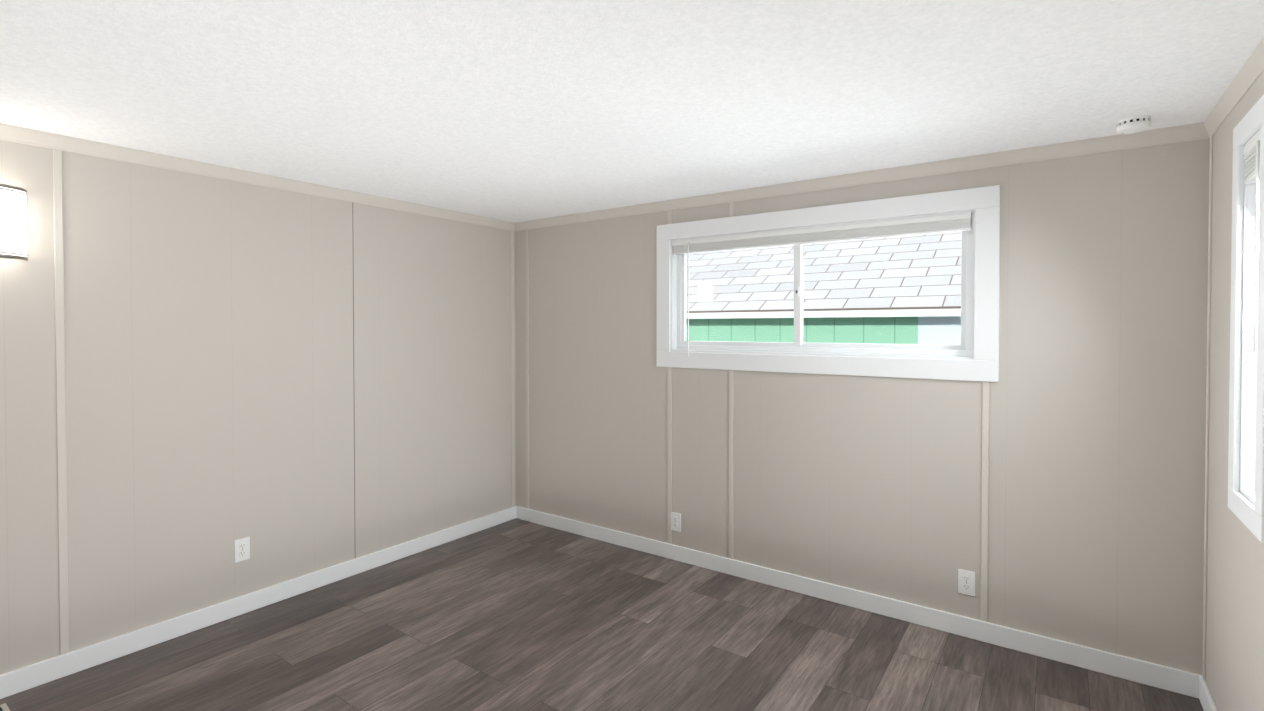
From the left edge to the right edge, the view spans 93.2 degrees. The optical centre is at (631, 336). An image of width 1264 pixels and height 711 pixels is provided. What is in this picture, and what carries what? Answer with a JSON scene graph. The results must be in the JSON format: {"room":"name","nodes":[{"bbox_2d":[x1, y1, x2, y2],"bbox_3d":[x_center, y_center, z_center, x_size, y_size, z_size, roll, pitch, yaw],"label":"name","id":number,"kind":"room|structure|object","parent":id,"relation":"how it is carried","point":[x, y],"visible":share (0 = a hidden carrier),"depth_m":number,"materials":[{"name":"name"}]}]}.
{"room":"empty bedroom","nodes":[
{"label":"empty bedroom","id":0,"kind":"room"},
{"bbox_2d":[0,140,515,674],"bbox_3d":[-2.127,0.293,3.082,0.140,2.300,4.280,1,1,36],"label":"wall","id":1,"kind":"structure","parent":0,"point":[236,352],"depth_m":3.04,"materials":[{"name":"beige paint"}]},
{"bbox_2d":[0,183,27,260],"bbox_3d":[-2.524,-0.450,2.298,0.113,0.285,0.300,1,1,36],"label":"sconce","id":2,"kind":"object","parent":1,"relation":"attached to","point":[13,222],"visible":0.98,"depth_m":2.36,"materials":[{"name":"white glass"}]},
{"bbox_2d":[234,536,249,562],"bbox_3d":[-2.025,1.108,3.107,0.010,0.118,0.072,1,1,36],"label":"electrical outlet","id":3,"kind":"object","parent":1,"relation":"attached to","point":[241,549],"visible":1,"depth_m":3.10,"materials":[{"name":"white plastic"}]},
{"bbox_2d":[0,506,515,698],"bbox_3d":[-2.063,1.396,3.053,0.016,0.095,4.000,1,1,36],"label":"baseboard","id":4,"kind":"structure","parent":1,"relation":"attached to","point":[31,676],"depth_m":3.01,"materials":[{"name":"white paint"}]},
{"bbox_2d":[0,123,515,230],"bbox_3d":[-2.060,-0.825,3.019,0.024,0.061,4.000,1,1,36],"label":"crown molding","id":5,"kind":"structure","parent":1,"relation":"attached to","point":[11,133],"depth_m":2.99,"materials":[{"name":"grey paint"}]},
{"bbox_2d":[0,518,1203,710],"bbox_3d":[-0.471,1.510,1.916,4.210,0.100,4.280,1,1,36],"label":"floor","id":6,"kind":"structure","parent":0,"point":[516,614],"depth_m":2.72,"materials":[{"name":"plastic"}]},
{"bbox_2d":[0,703,9,710],"bbox_3d":[-2.516,1.452,2.210,0.120,0.008,0.300,1,1,36],"label":"floor vent","id":7,"kind":"object","parent":6,"relation":"in","point":[4,707],"visible":1,"depth_m":2.34,"materials":[{"name":"beige metal"}]},
{"bbox_2d":[0,0,1263,222],"bbox_3d":[-0.471,-0.889,1.882,4.210,0.100,4.280,1,1,36],"label":"ceiling","id":8,"kind":"structure","parent":0,"point":[516,110],"depth_m":2.00,"materials":[{"name":"white paint"}]},
{"bbox_2d":[1116,115,1150,133],"bbox_3d":[1.960,-0.824,2.339,0.107,0.044,0.107,1,1,36],"label":"smoke detector","id":9,"kind":"object","parent":8,"relation":"attached to","point":[1133,124],"visible":1,"depth_m":2.31,"materials":[{"name":"white plastic"}]},
{"bbox_2d":[515,138,1209,674],"bbox_3d":[0.733,0.286,3.583,3.930,2.300,0.140,1,1,36],"label":"wall","id":10,"kind":"structure","parent":0,"point":[1097,426],"depth_m":2.87,"materials":[{"name":"beige paint"}]},
{"bbox_2d":[671,512,680,531],"bbox_3d":[0.280,1.188,3.827,0.072,0.118,0.010,1,1,36],"label":"electrical outlet","id":11,"kind":"object","parent":10,"relation":"attached to","point":[675,521],"visible":1,"depth_m":3.82,"materials":[{"name":"white plastic"}]},
{"bbox_2d":[657,185,999,381],"bbox_3d":[0.973,-0.254,3.387,1.900,0.915,0.166,1,1,36],"label":"window","id":12,"kind":"structure","parent":10,"relation":"in","point":[976,350],"depth_m":3.20,"materials":[{"name":"white paint"}]},
{"bbox_2d":[516,506,1191,696],"bbox_3d":[0.688,1.390,3.536,3.870,0.095,0.013,1,1,36],"label":"baseboard","id":13,"kind":"structure","parent":10,"relation":"attached to","point":[1124,667],"depth_m":3.03,"materials":[{"name":"white paint"}]},
{"bbox_2d":[516,123,1195,230],"bbox_3d":[0.685,-0.832,3.500,3.870,0.061,0.024,1,1,36],"label":"crown molding","id":14,"kind":"structure","parent":10,"relation":"attached to","point":[1181,133],"depth_m":3.00,"materials":[{"name":"grey paint"}]},
{"bbox_2d":[958,569,974,595],"bbox_3d":[1.609,1.185,2.877,0.072,0.118,0.010,1,1,36],"label":"electrical outlet","id":15,"kind":"object","parent":10,"relation":"attached to","point":[966,582],"visible":1,"depth_m":2.88,"materials":[{"name":"white plastic"}]},
{"bbox_2d":[1205,72,1263,710],"bbox_3d":[1.184,0.328,0.716,0.140,2.300,4.280,1,1,36],"label":"wall","id":16,"kind":"structure","parent":0,"point":[1234,680],"depth_m":2.11,"materials":[{"name":"beige paint"}]},
{"bbox_2d":[1192,673,1216,710],"bbox_3d":[1.121,1.429,0.777,0.016,0.095,4.000,1,1,36],"label":"baseboard","id":17,"kind":"structure","parent":16,"relation":"attached to","point":[1194,685],"depth_m":2.34,"materials":[{"name":"white paint"}]},
{"bbox_2d":[1196,37,1263,139],"bbox_3d":[1.118,-0.792,0.747,0.024,0.061,4.000,1,1,36],"label":"crown molding","id":18,"kind":"structure","parent":16,"relation":"attached to","point":[1251,71],"depth_m":1.98,"materials":[{"name":"grey paint"}]},
{"bbox_2d":[1228,95,1263,542],"bbox_3d":[1.946,-0.055,1.789,0.156,1.265,0.410,1,1,36],"label":"window","id":19,"kind":"structure","parent":16,"relation":"in","point":[1246,449],"depth_m":1.91,"materials":[{"name":"white paint"}]},
{"label":"outside","id":20,"kind":"structure","parent":0,"visible":0},
{"bbox_3d":[0.255,2.159,2.021,55.000,0.100,55.000,1,1,36],"label":"ground","id":21,"kind":"structure","parent":20,"visible":0},
{"bbox_2d":[686,231,961,344],"bbox_3d":[3.327,-0.657,8.858,18.600,5.334,5.781,1,1,36],"label":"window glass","id":22,"kind":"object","parent":21,"relation":"on","point":[927,304],"depth_m":6.78,"materials":[{"name":"white"}]}
]}

